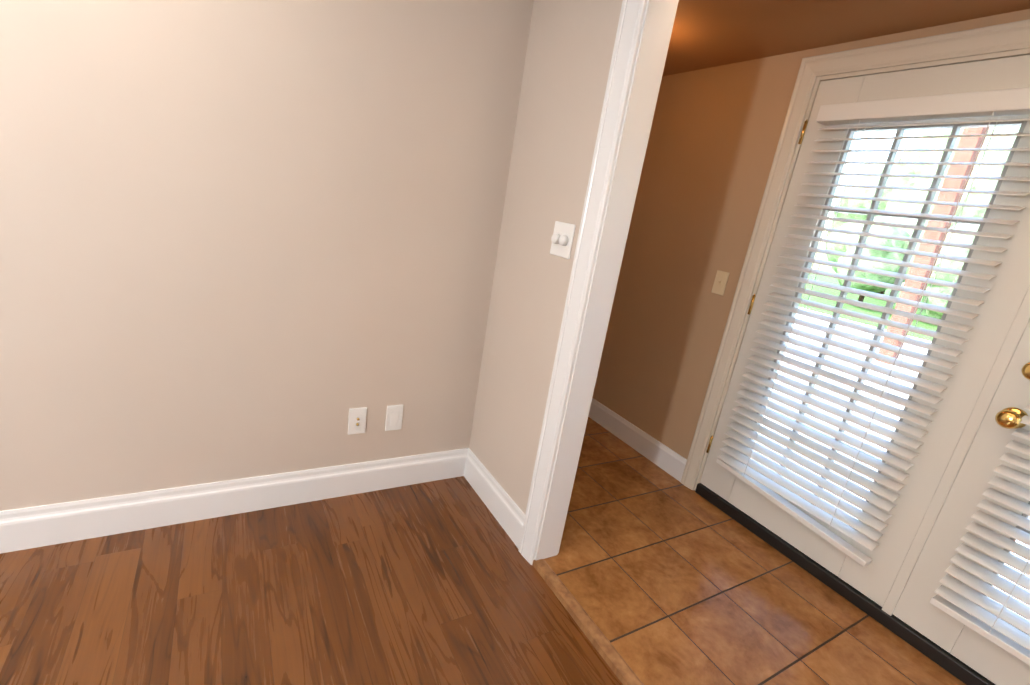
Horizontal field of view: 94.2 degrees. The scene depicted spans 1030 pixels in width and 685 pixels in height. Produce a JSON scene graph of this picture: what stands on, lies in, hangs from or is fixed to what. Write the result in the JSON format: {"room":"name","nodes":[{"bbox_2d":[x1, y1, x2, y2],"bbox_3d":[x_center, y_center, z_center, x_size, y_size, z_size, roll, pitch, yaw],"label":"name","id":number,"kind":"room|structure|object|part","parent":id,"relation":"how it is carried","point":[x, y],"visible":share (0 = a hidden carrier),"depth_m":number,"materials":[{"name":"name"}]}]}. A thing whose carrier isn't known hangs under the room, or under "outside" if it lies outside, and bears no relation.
{"room":"empty living room","nodes":[
{"label":"empty living room","id":0,"kind":"room"},
{"bbox_2d":[0,0,533,510],"bbox_3d":[-2.096,-0.510,0.860,4.897,2.440,0.120,-1,19,-31],"label":"wall","id":1,"kind":"structure","parent":0,"point":[244,238],"depth_m":1.58,"materials":[{"name":"paint"}]},
{"bbox_2d":[0,448,524,553],"bbox_3d":[-2.099,0.686,0.904,4.677,0.144,0.557,-1,19,-31],"label":"baseboard","id":2,"kind":"structure","parent":1,"relation":"attached to","point":[38,526],"depth_m":1.83,"materials":[{"name":"white wood"}]},
{"bbox_2d":[348,407,366,434],"bbox_3d":[-0.651,0.327,1.979,0.072,0.118,0.015,-1,19,-31],"label":"outlet","id":3,"kind":"object","parent":1,"relation":"attached to","point":[357,421],"visible":1,"depth_m":1.98,"materials":[{"name":"white plastic"}]},
{"bbox_2d":[385,404,403,430],"bbox_3d":[-0.520,0.324,2.062,0.072,0.118,0.010,-1,19,-31],"label":"electrical outlet plate","id":4,"kind":"object","parent":1,"relation":"attached to","point":[394,414],"visible":1,"depth_m":2.06,"materials":[{"name":"white plastic"}]},
{"bbox_2d":[0,476,622,684],"bbox_3d":[-1.189,1.424,-0.694,4.809,0.100,4.751,-1,19,-31],"label":"floor","id":5,"kind":"structure","parent":0,"point":[440,582],"depth_m":1.50,"materials":[{"name":"brown wood"}]},
{"bbox_2d":[469,0,622,513],"bbox_3d":[0.890,0.064,0.566,0.100,2.440,4.940,-1,19,-31],"label":"wall","id":6,"kind":"structure","parent":0,"point":[570,48],"depth_m":1.79,"materials":[{"name":"paint"}]},
{"bbox_2d":[550,221,575,258],"bbox_3d":[0.156,-0.356,1.653,0.024,0.116,0.116,-1,19,-31],"label":"dimmer switch","id":7,"kind":"object","parent":6,"relation":"attached to","point":[562,238],"visible":1,"depth_m":1.65,"materials":[{"name":"white plastic"}]},
{"bbox_3d":[0.153,-0.356,1.652,0.018,0.037,0.083,-1,19,-31],"label":"knob","id":8,"kind":"part","parent":7,"relation":"part of","materials":[{"name":"white plastic"}]},
{"bbox_2d":[518,0,678,564],"bbox_3d":[0.851,0.234,0.632,0.141,2.068,2.510,-1,19,-31],"label":"door frame","id":9,"kind":"structure","parent":6,"relation":"attached to","point":[653,46],"depth_m":1.53,"materials":[{"name":"white"}]},
{"bbox_2d":[544,417,965,684],"bbox_3d":[1.253,1.254,1.248,1.383,0.120,4.940,-1,19,-31],"label":"floor","id":10,"kind":"structure","parent":0,"point":[665,577],"depth_m":1.79,"materials":[{"name":"brown tile"}]},
{"bbox_2d":[532,559,643,684],"bbox_3d":[0.668,1.205,0.897,0.060,0.024,2.358,-1,19,-31],"label":"threshold","id":11,"kind":"object","parent":10,"relation":"on","point":[621,669],"depth_m":1.57,"materials":[{"name":"brown wood"}]},
{"bbox_2d":[695,483,994,684],"bbox_3d":[1.444,1.028,1.828,0.172,0.051,1.742,-1,19,-31],"label":"threshold","id":12,"kind":"object","parent":10,"relation":"on","point":[941,657],"visible":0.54,"depth_m":1.87,"materials":[{"name":"black"}]},
{"bbox_2d":[592,9,1029,458],"bbox_3d":[1.822,0.213,1.190,0.150,2.105,4.700,-1,19,-31],"label":"wall","id":13,"kind":"structure","parent":0,"point":[714,137],"depth_m":2.52,"materials":[{"name":"paint"}]},
{"bbox_2d":[712,270,729,295],"bbox_3d":[1.011,-0.295,2.365,0.016,0.115,0.070,-1,19,-31],"label":"light switch","id":14,"kind":"object","parent":13,"relation":"attached to","point":[720,283],"visible":1,"depth_m":2.36,"materials":[{"name":"beige plastic"}]},
{"bbox_2d":[681,19,1029,489],"bbox_3d":[1.528,0.081,1.512,0.019,2.049,1.924,-1,19,-31],"label":"door frame","id":15,"kind":"structure","parent":13,"relation":"attached to","point":[1010,36],"depth_m":2.04,"materials":[{"name":"beige"}]},
{"bbox_2d":[694,48,1029,618],"bbox_3d":[1.562,0.110,1.544,0.208,1.987,1.800,-1,19,-31],"label":"french door","id":16,"kind":"structure","parent":13,"relation":"in","point":[1009,418],"depth_m":1.83,"materials":[{"name":"beige wood"}]},
{"bbox_3d":[1.533,0.086,1.518,0.013,1.577,1.757,-1,19,-31],"label":"french door hinges","id":17,"kind":"part","parent":16,"relation":"part of","materials":[{"name":"gold metal"}]},
{"bbox_2d":[700,55,1029,615],"bbox_3d":[1.338,-0.021,1.883,0.054,1.930,0.884,-1,19,-31],"label":"door leaf","id":18,"kind":"structure","parent":16,"relation":"attached to","point":[1008,285],"depth_m":1.71,"materials":[{"name":"white wood"}]},
{"bbox_3d":[1.340,-0.045,1.891,0.032,1.518,0.518,-1,19,-31],"label":"left french door muntins","id":19,"kind":"part","parent":18,"relation":"part of","materials":[{"name":"white wood"}]},
{"bbox_2d":[816,87,1029,124],"bbox_3d":[1.414,-0.804,1.642,0.071,0.062,0.709,-1,19,-31],"label":"blind valance","id":20,"kind":"object","parent":18,"relation":"attached to","point":[1009,102],"visible":1,"depth_m":1.61,"materials":[{"name":"white"}]},
{"bbox_2d":[743,120,860,477],"bbox_3d":[1.174,-0.105,2.003,0.002,1.542,0.002,-1,19,-31],"label":"blind cord","id":21,"kind":"object","parent":20,"relation":"hanging from","point":[860,120],"depth_m":1.97,"materials":[{"name":"white fabric"}]},
{"bbox_2d":[757,123,866,452],"bbox_3d":[1.218,-0.105,2.030,0.002,1.542,0.002,-1,19,-31],"label":"blind cord","id":22,"kind":"object","parent":20,"relation":"hanging from","point":[866,123],"depth_m":1.91,"materials":[{"name":"white fabric"}]},
{"bbox_2d":[718,118,1029,550],"bbox_3d":[1.292,-0.049,1.860,0.050,1.505,0.685,-1,19,-31],"label":"left window blind slats","id":23,"kind":"object","parent":20,"relation":"hanging from","point":[846,518],"visible":1,"depth_m":1.84,"materials":[{"name":"white plastic"}]},
{"bbox_2d":[827,112,993,530],"bbox_3d":[1.363,0.016,1.692,0.002,1.542,0.002,-1,19,-31],"label":"blind cord","id":24,"kind":"object","parent":20,"relation":"hanging from","point":[917,303],"depth_m":1.65,"materials":[{"name":"white fabric"}]},
{"bbox_2d":[716,458,871,566],"bbox_3d":[1.168,0.704,2.076,0.050,0.022,0.685,-1,23,-31],"label":"rail","id":25,"kind":"object","parent":24,"relation":"hanging from","point":[849,550],"visible":0.81,"depth_m":2.00,"materials":[{"name":"white"}]},
{"bbox_2d":[841,116,999,510],"bbox_3d":[1.408,0.016,1.719,0.002,1.542,0.002,-1,19,-31],"label":"blind cord","id":26,"kind":"object","parent":20,"relation":"hanging from","point":[999,116],"depth_m":1.61,"materials":[{"name":"white fabric"}]},
{"bbox_3d":[1.530,0.114,1.526,0.011,1.930,0.032,-1,19,-31],"label":"french door astragal","id":27,"kind":"part","parent":18,"relation":"part of","materials":[{"name":"white wood"}]},
{"bbox_3d":[1.340,-0.045,1.891,0.004,1.514,0.514,-1,19,-31],"label":"glass","id":28,"kind":"part","parent":16,"relation":"part of","materials":[{"name":"clear glass"}]},
{"bbox_2d":[893,320,1029,684],"bbox_3d":[1.770,0.236,1.183,0.044,1.900,0.866,-1,19,-31],"label":"door leaf","id":29,"kind":"structure","parent":16,"relation":"attached to","point":[919,612],"depth_m":1.58,"materials":[{"name":"white wood"}]},
{"bbox_3d":[1.774,0.232,1.176,0.032,1.518,0.508,-1,19,-31],"label":"right french door muntins","id":30,"kind":"part","parent":29,"relation":"part of","materials":[{"name":"white wood"}]},
{"bbox_3d":[1.538,0.162,1.454,0.072,0.219,0.066,-1,19,-31],"label":"knob","id":31,"kind":"part","parent":16,"relation":"part of","materials":[{"name":"gold metal"}]},
{"bbox_2d":[662,0,1029,75],"bbox_3d":[1.512,-0.829,0.598,1.015,0.100,4.940,-1,19,-31],"label":"ceiling","id":32,"kind":"structure","parent":0,"point":[709,33],"depth_m":1.79,"materials":[{"name":"beige paint"}]},
{"bbox_3d":[1.847,-0.517,0.930,0.071,0.062,0.709,-1,19,-31],"label":"blind valance","id":33,"kind":"object","parent":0,"visible":0},
{"bbox_2d":[934,404,1029,650],"bbox_3d":[1.724,0.238,1.148,0.050,1.505,0.685,-1,19,-31],"label":"right window blind slats","id":34,"kind":"object","parent":33,"relation":"hanging from","point":[1004,627],"visible":0.88,"depth_m":1.49,"materials":[{"name":"white plastic"}]},
{"bbox_2d":[988,558,1029,633],"bbox_3d":[1.607,0.182,1.291,0.002,1.542,0.002,-1,19,-31],"label":"blind cord","id":35,"kind":"object","parent":33,"relation":"hanging from","point":[1009,595],"visible":0.5,"depth_m":1.45,"materials":[{"name":"white fabric"}]},
{"bbox_2d":[930,594,1029,665],"bbox_3d":[1.602,0.983,1.362,0.050,0.022,0.685,-1,19,-31],"label":"rail","id":36,"kind":"object","parent":35,"relation":"hanging from","point":[1010,646],"visible":0.83,"depth_m":1.52,"materials":[{"name":"white"}]},
{"bbox_3d":[0.208,-0.540,2.888,1.145,2.105,0.120,-1,19,-31],"label":"wall","id":37,"kind":"structure","parent":0,"visible":0},
{"bbox_2d":[588,398,686,481],"bbox_3d":[0.682,0.546,2.926,0.014,0.130,0.910,-1,19,-31],"label":"baseboard","id":38,"kind":"structure","parent":37,"relation":"attached to","point":[668,460],"depth_m":2.81,"materials":[{"name":"white"}]},
{"label":"outside","id":39,"kind":"structure","parent":0,"visible":0},
{"bbox_2d":[798,273,937,340],"bbox_3d":[21.439,1.054,13.317,26.000,0.020,40.000,-1,19,-31],"label":"lawn","id":40,"kind":"structure","parent":39,"point":[933,327],"depth_m":14.21,"materials":[{"name":"green plant"}]},
{"bbox_2d":[825,126,1020,318],"bbox_3d":[17.942,-2.046,10.238,13.148,7.460,22.644,-1,19,-31],"label":"trees","id":41,"kind":"object","parent":40,"relation":"on","point":[1005,141],"depth_m":14.38,"materials":[{"name":"green plant"}]},
{"bbox_2d":[753,307,1029,621],"bbox_3d":[17.224,1.153,10.793,35.828,0.100,40.000,-1,19,-31],"label":"patio","id":42,"kind":"structure","parent":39,"point":[863,346],"depth_m":5.31,"materials":[{"name":"concrete"}]},
{"bbox_2d":[875,127,988,364],"bbox_3d":[5.578,-1.435,6.354,0.190,3.620,0.190,-1,19,-31],"label":"brick pier","id":43,"kind":"structure","parent":42,"relation":"on","point":[959,184],"depth_m":6.26,"materials":[{"name":"brick"}]}
]}

